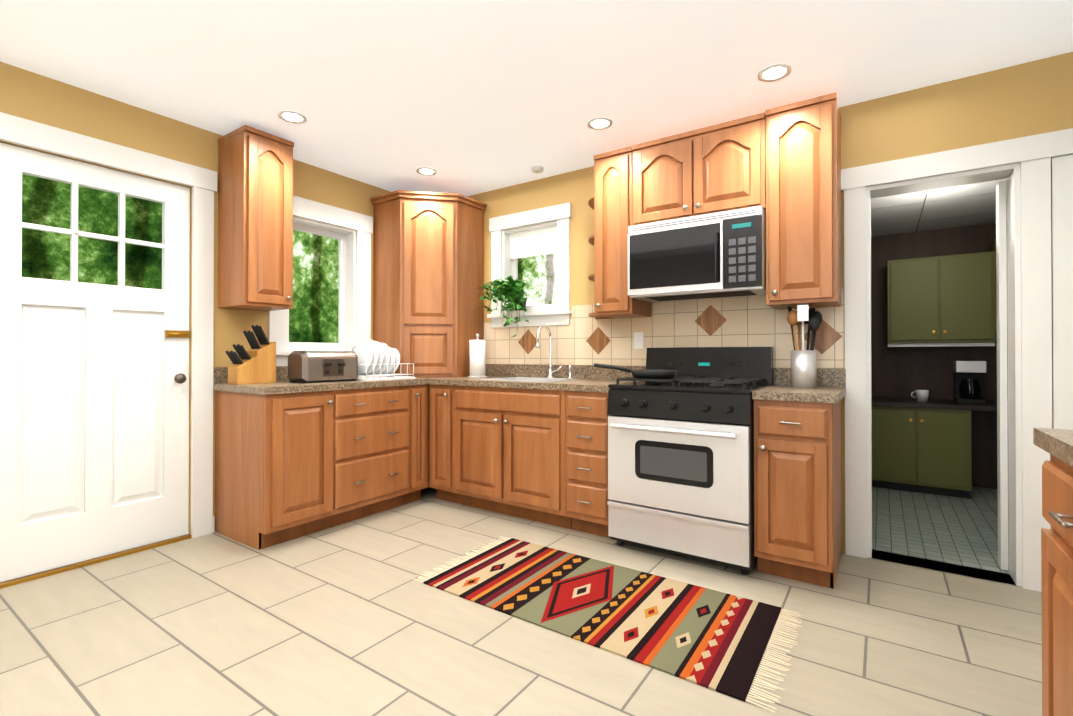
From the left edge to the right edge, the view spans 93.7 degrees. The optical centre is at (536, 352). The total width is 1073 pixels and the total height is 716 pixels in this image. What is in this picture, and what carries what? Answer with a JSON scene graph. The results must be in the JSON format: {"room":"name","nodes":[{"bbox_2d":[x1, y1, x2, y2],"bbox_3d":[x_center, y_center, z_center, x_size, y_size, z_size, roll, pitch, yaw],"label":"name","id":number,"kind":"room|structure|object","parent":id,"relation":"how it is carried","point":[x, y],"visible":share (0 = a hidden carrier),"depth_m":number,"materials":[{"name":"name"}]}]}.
{"room":"kitchen","nodes":[
{"label":"kitchen","id":0,"kind":"room"},
{"bbox_2d":[0,61,390,534],"bbox_3d":[-2.317,-0.127,2.779,0.150,2.470,4.550,0,0,34],"label":"wall","id":1,"kind":"structure","parent":0,"point":[32,96],"depth_m":2.95,"materials":[{"name":"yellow paint"}]},
{"bbox_2d":[0,142,191,588],"bbox_3d":[-2.321,0.059,2.671,0.144,2.096,0.850,0,0,34],"label":"door","id":2,"kind":"structure","parent":1,"relation":"attached to","point":[94,423],"depth_m":2.64,"materials":[{"name":"white paint"},{"name":"brass"}]},
{"bbox_2d":[0,112,216,537],"bbox_3d":[-2.294,-0.004,2.653,0.030,2.222,1.100,0,0,34],"label":"door frame","id":3,"kind":"structure","parent":1,"relation":"attached to","point":[201,182],"depth_m":3.01,"materials":[{"name":"white wood"}]},
{"bbox_2d":[213,516,214,531],"bbox_3d":[-2.721,1.054,2.039,0.012,0.100,2.585,0,0,34],"label":"baseboard","id":4,"kind":"structure","parent":1,"relation":"attached to","point":[213,523],"depth_m":3.10,"materials":[{"name":"white wood"}]},
{"bbox_2d":[218,125,293,310],"bbox_3d":[-1.742,-0.803,3.146,0.378,1.055,0.300,0,0,34],"label":"upper cabinet","id":5,"kind":"object","parent":1,"relation":"attached to","point":[255,219],"visible":1,"depth_m":3.04,"materials":[{"name":"brown wood"}]},
{"bbox_2d":[268,195,372,365],"bbox_3d":[-1.616,-0.494,3.749,0.190,1.195,0.850,0,0,34],"label":"window","id":6,"kind":"structure","parent":1,"relation":"in","point":[352,231],"depth_m":3.94,"materials":[{"name":"white wood"}]},
{"bbox_2d":[0,486,1041,715],"bbox_3d":[0.409,1.130,2.326,5.150,0.050,6.900,0,0,34],"label":"floor","id":7,"kind":"structure","parent":0,"point":[353,618],"depth_m":1.97,"materials":[{"name":"tile"}]},
{"bbox_2d":[215,390,332,549],"bbox_3d":[-1.604,0.673,3.097,0.653,0.874,0.411,0,0,34],"label":"base cabinet","id":8,"kind":"object","parent":7,"relation":"on","point":[273,466],"visible":0.83,"depth_m":2.92,"materials":[{"name":"brown wood"}]},
{"bbox_2d":[325,385,408,528],"bbox_3d":[-1.315,0.675,3.518,0.653,0.874,0.610,0,0,34],"label":"base cabinet","id":9,"kind":"object","parent":7,"relation":"on","point":[370,473],"visible":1,"depth_m":3.32,"materials":[{"name":"brown wood"}]},
{"bbox_2d":[213,366,428,394],"bbox_3d":[-1.401,0.167,3.416,0.630,0.140,1.200,0,0,34],"label":"countertop","id":10,"kind":"structure","parent":9,"relation":"on","point":[282,385],"depth_m":3.11,"materials":[{"name":"stone"}]},
{"bbox_2d":[225,325,275,383],"bbox_3d":[-1.779,0.011,3.128,0.130,0.366,0.254,0,0,34],"label":"knife block","id":11,"kind":"object","parent":10,"relation":"on","point":[255,363],"visible":1,"depth_m":3.11,"materials":[{"name":"brown wood"}]},
{"bbox_2d":[288,351,357,382],"bbox_3d":[-1.396,0.093,3.328,0.233,0.203,0.410,0,0,34],"label":"toaster","id":12,"kind":"object","parent":10,"relation":"on","point":[318,366],"visible":1,"depth_m":3.22,"materials":[{"name":"silver metal"}]},
{"bbox_2d":[351,339,414,380],"bbox_3d":[-1.185,0.053,3.711,0.360,0.289,0.440,0,0,34],"label":"dish rack","id":13,"kind":"object","parent":10,"relation":"on","point":[377,360],"visible":0.88,"depth_m":3.62,"materials":[{"name":"white plastic"}]},
{"bbox_2d":[402,384,427,504],"bbox_3d":[-1.090,0.677,3.846,0.653,0.874,0.186,0,0,34],"label":"base cabinet","id":14,"kind":"object","parent":7,"relation":"on","point":[418,438],"visible":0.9,"depth_m":3.67,"materials":[{"name":"brown wood"}]},
{"bbox_2d":[428,384,459,503],"bbox_3d":[-0.800,0.678,4.094,0.851,0.874,0.649,0,0,34],"label":"base cabinet","id":15,"kind":"object","parent":7,"relation":"on","point":[440,439],"visible":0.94,"depth_m":3.68,"materials":[{"name":"brown wood"}]},
{"bbox_2d":[453,385,571,528],"bbox_3d":[-0.058,0.675,3.583,0.940,0.874,0.653,0,0,34],"label":"base cabinet","id":16,"kind":"object","parent":7,"relation":"on","point":[508,451],"visible":0.83,"depth_m":3.31,"materials":[{"name":"brown wood"}]},
{"bbox_2d":[429,364,645,392],"bbox_3d":[-0.272,0.228,3.750,2.112,0.260,0.625,0,0,34],"label":"countertop","id":17,"kind":"structure","parent":16,"relation":"on","point":[586,378],"depth_m":3.61,"materials":[{"name":"stone"}]},
{"bbox_2d":[370,190,486,377],"bbox_3d":[-0.880,-0.522,4.140,0.667,1.444,0.667,0,0,34],"label":"cabinet","id":18,"kind":"object","parent":17,"relation":"on","point":[428,320],"visible":0.96,"depth_m":3.95,"materials":[{"name":"brown wood"}]},
{"bbox_2d":[468,334,486,377],"bbox_3d":[-0.461,0.026,3.936,0.150,0.344,0.150,0,0,34],"label":"paper towel holder","id":19,"kind":"object","parent":17,"relation":"on","point":[477,358],"visible":0.96,"depth_m":3.88,"materials":[{"name":"white paper"}]},
{"bbox_2d":[536,325,572,378],"bbox_3d":[0.127,-0.005,3.663,0.216,0.396,0.212,0,0,34],"label":"gooseneck faucet","id":20,"kind":"object","parent":17,"relation":"on","point":[550,372],"visible":1,"depth_m":3.75,"materials":[{"name":"silver metal"}]},
{"bbox_2d":[565,391,609,537],"bbox_3d":[0.460,0.673,3.227,0.312,0.874,0.653,0,0,34],"label":"base cabinet","id":21,"kind":"object","parent":7,"relation":"on","point":[586,461],"visible":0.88,"depth_m":2.99,"materials":[{"name":"brown wood"}]},
{"bbox_2d":[415,536,801,711],"bbox_3d":[0.256,1.100,2.280,1.638,0.007,0.703,0,0,34],"label":"runner rug","id":22,"kind":"object","parent":7,"relation":"on","point":[714,640],"visible":1,"depth_m":2.13,"materials":[{"name":"multicoloured fabric"}]},
{"bbox_2d":[607,347,773,574],"bbox_3d":[0.883,0.538,2.885,0.762,1.140,0.723,0,0,34],"label":"range","id":23,"kind":"object","parent":7,"relation":"on","point":[681,461],"visible":0.94,"depth_m":2.65,"materials":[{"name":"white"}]},
{"bbox_2d":[594,363,676,378],"bbox_3d":[0.591,0.107,2.922,0.432,0.086,0.316,0,0,34],"label":"pan","id":24,"kind":"object","parent":23,"relation":"on","point":[655,374],"visible":1,"depth_m":2.82,"materials":[{"name":"black metal"}]},
{"bbox_2d":[754,399,841,588],"bbox_3d":[1.363,0.670,2.607,0.336,0.874,0.653,0,0,34],"label":"base cabinet","id":25,"kind":"object","parent":7,"relation":"on","point":[797,498],"visible":0.92,"depth_m":2.37,"materials":[{"name":"brown wood"}]},
{"bbox_2d":[752,368,845,402],"bbox_3d":[1.380,0.162,2.616,0.361,0.140,0.625,0,0,34],"label":"countertop","id":26,"kind":"structure","parent":25,"relation":"on","point":[830,386],"depth_m":2.58,"materials":[{"name":"stone"}]},
{"bbox_2d":[787,305,822,387],"bbox_3d":[1.449,-0.029,2.715,0.164,0.442,0.156,0,0,34],"label":"utensil crock","id":27,"kind":"object","parent":26,"relation":"on","point":[803,367],"visible":1,"depth_m":2.67,"materials":[{"name":"silver metal"}]},
{"bbox_2d":[872,408,971,498],"bbox_3d":[3.135,0.776,4.171,0.660,0.681,0.568,0,0,34],"label":"base cabinet","id":28,"kind":"object","parent":7,"relation":"on","point":[921,446],"depth_m":3.92,"materials":[{"name":"green paint"}]},
{"bbox_2d":[872,396,1007,411],"bbox_3d":[3.449,0.417,3.950,1.470,0.035,0.580,0,0,34],"label":"countertop","id":29,"kind":"structure","parent":28,"relation":"on","point":[877,402],"depth_m":3.96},
{"bbox_2d":[911,390,928,401],"bbox_3d":[3.140,0.356,4.119,0.120,0.090,0.090,0,0,34],"label":"mug","id":30,"kind":"object","parent":29,"relation":"on","point":[922,395],"visible":1,"depth_m":4.08,"materials":[{"name":"white ceramic"}]},
{"bbox_2d":[953,361,986,403],"bbox_3d":[3.428,0.235,3.983,0.180,0.330,0.200,0,0,34],"label":"coffee maker","id":31,"kind":"object","parent":29,"relation":"on","point":[968,381],"visible":1,"depth_m":3.93,"materials":[{"name":"black plastic"}]},
{"bbox_2d":[1041,454,1072,715],"bbox_3d":[1.258,0.659,0.801,0.613,0.874,0.601,0,0,34],"label":"base cabinet","id":32,"kind":"object","parent":7,"relation":"on","point":[1057,587],"visible":0.92,"depth_m":1.08,"materials":[{"name":"brown wood"}]},
{"bbox_3d":[0.919,0.656,0.306,0.613,0.874,0.600,0,0,34],"label":"base cabinet","id":33,"kind":"object","parent":7,"relation":"on","visible":0},
{"bbox_2d":[1033,428,1072,466],"bbox_3d":[0.916,0.148,0.280,0.585,0.140,1.890,0,0,34],"label":"countertop","id":34,"kind":"structure","parent":33,"relation":"on","point":[1057,443],"depth_m":1.09,"materials":[{"name":"stone"}]},
{"bbox_2d":[0,0,1072,195],"bbox_3d":[-0.440,-1.409,1.589,4.600,0.080,4.700,0,0,34],"label":"ceiling","id":35,"kind":"structure","parent":0,"point":[467,97],"depth_m":2.37,"materials":[{"name":"white paint"}]},
{"bbox_2d":[278,111,306,123],"bbox_3d":[-1.413,-1.359,2.911,0.150,0.006,0.150,0,0,34],"label":"recessed light","id":36,"kind":"object","parent":35,"relation":"in","point":[291,117],"visible":1,"depth_m":2.91,"materials":[{"name":"white"}]},
{"bbox_2d":[416,167,436,174],"bbox_3d":[-0.824,-1.353,3.769,0.150,0.006,0.150,0,0,34],"label":"recessed light","id":37,"kind":"object","parent":35,"relation":"in","point":[425,171],"visible":1,"depth_m":3.77,"materials":[{"name":"white"}]},
{"bbox_2d":[531,166,543,173],"bbox_3d":[0.007,-1.342,3.708,0.090,0.030,0.090,0,0,34],"label":"smoke detector","id":38,"kind":"object","parent":35,"relation":"attached to","point":[537,169],"visible":1,"depth_m":3.68,"materials":[{"name":"white plastic"}]},
{"bbox_2d":[587,117,612,129],"bbox_3d":[0.378,-1.358,2.993,0.150,0.006,0.150,0,0,34],"label":"recessed light","id":39,"kind":"object","parent":35,"relation":"in","point":[601,123],"visible":1,"depth_m":2.99,"materials":[{"name":"white"}]},
{"bbox_2d":[758,64,790,81],"bbox_3d":[1.161,-1.361,2.455,0.150,0.006,0.150,0,0,34],"label":"recessed light","id":40,"kind":"object","parent":35,"relation":"in","point":[775,72],"visible":1,"depth_m":2.45,"materials":[{"name":"white"}]},
{"bbox_2d":[467,52,1072,552],"bbox_3d":[0.847,-0.123,3.458,4.600,2.470,0.150,0,0,34],"label":"wall","id":41,"kind":"structure","parent":0,"point":[1023,100],"depth_m":2.62,"materials":[{"name":"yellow paint"}]},
{"bbox_2d":[487,202,571,327],"bbox_3d":[-0.032,-0.660,4.027,0.790,0.910,0.190,0,0,34],"label":"window","id":42,"kind":"structure","parent":41,"relation":"in","point":[515,237],"depth_m":4.00,"materials":[{"name":"white wood"}]},
{"bbox_2d":[473,276,529,337],"bbox_3d":[-0.207,-0.344,3.971,0.514,0.483,0.378,0,0,34],"label":"potted plant","id":43,"kind":"object","parent":42,"relation":"on","point":[512,291],"visible":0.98,"depth_m":3.91,"materials":[{"name":"green plant"}]},
{"bbox_2d":[588,196,614,318],"bbox_3d":[0.417,-0.743,3.491,0.160,1.010,0.272,0,0,34],"label":"shelf","id":44,"kind":"object","parent":41,"relation":"attached to","point":[591,237],"visible":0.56,"depth_m":3.47,"materials":[{"name":"brown wood"}]},
{"bbox_2d":[593,146,650,317],"bbox_3d":[0.563,-0.761,3.326,0.265,1.045,0.378,0,0,34],"label":"upper cabinet","id":45,"kind":"object","parent":41,"relation":"attached to","point":[613,213],"visible":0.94,"depth_m":3.20,"materials":[{"name":"brown wood"}]},
{"bbox_2d":[484,288,843,367],"bbox_3d":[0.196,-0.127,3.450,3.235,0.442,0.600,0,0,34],"label":"tile backsplash","id":46,"kind":"structure","parent":41,"relation":"attached to","point":[583,338],"depth_m":3.33,"materials":[{"name":"beige tile"}]},
{"bbox_2d":[634,332,642,348],"bbox_3d":[0.701,-0.078,3.456,0.070,0.114,0.006,0,0,34],"label":"electrical outlet plate","id":47,"kind":"object","parent":46,"relation":"attached to","point":[638,340],"visible":1,"depth_m":3.45,"materials":[{"name":"white plastic"}]},
{"bbox_2d":[632,112,765,225],"bbox_3d":[0.991,-1.031,3.035,0.765,0.510,0.378,0,0,34],"label":"upper cabinet","id":48,"kind":"object","parent":41,"relation":"attached to","point":[720,167],"visible":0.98,"depth_m":2.88,"materials":[{"name":"brown wood"}]},
{"bbox_2d":[628,206,765,302],"bbox_3d":[0.970,-0.552,3.005,0.758,0.437,0.442,0,0,34],"label":"over-the-range microwave","id":49,"kind":"object","parent":48,"relation":"attached to","point":[718,255],"visible":1,"depth_m":2.84,"materials":[{"name":"silver metal"}]},
{"bbox_2d":[765,92,840,308],"bbox_3d":[1.444,-0.775,2.722,0.330,1.045,0.378,0,0,34],"label":"upper cabinet","id":50,"kind":"object","parent":41,"relation":"attached to","point":[803,202],"visible":1,"depth_m":2.59,"materials":[{"name":"brown wood"}]},
{"bbox_2d":[841,128,1072,591],"bbox_3d":[2.196,0.051,2.574,1.073,2.112,0.280,0,0,34],"label":"door frame","id":51,"kind":"structure","parent":41,"relation":"attached to","point":[1036,171],"depth_m":2.40,"materials":[{"name":"white wood"}]},
{"bbox_2d":[871,179,1006,236],"bbox_3d":[2.852,-1.083,3.513,2.450,0.050,2.200,0,0,34],"label":"ceiling","id":52,"kind":"structure","parent":0,"point":[957,206],"depth_m":3.73,"materials":[{"name":"white paint"}]},
{"bbox_2d":[871,222,1007,488],"bbox_3d":[3.446,0.032,4.372,2.450,2.170,0.100,0,0,34],"label":"wall","id":53,"kind":"structure","parent":0,"point":[902,372],"depth_m":4.33,"materials":[{"name":"brown paint"}]},
{"bbox_2d":[887,238,1007,346],"bbox_3d":[3.452,-0.460,4.093,0.980,0.830,0.350,0,0,34],"label":"upper cabinet","id":54,"kind":"object","parent":53,"relation":"attached to","point":[944,301],"visible":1,"depth_m":4.03,"materials":[{"name":"green paint"}]},
{"label":"outside","id":55,"kind":"structure","parent":0,"visible":0},
{"bbox_2d":[22,174,556,342],"bbox_3d":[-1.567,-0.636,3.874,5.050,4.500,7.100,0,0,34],"label":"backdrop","id":56,"kind":"structure","parent":55,"point":[313,315],"depth_m":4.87,"materials":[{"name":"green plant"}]}
]}

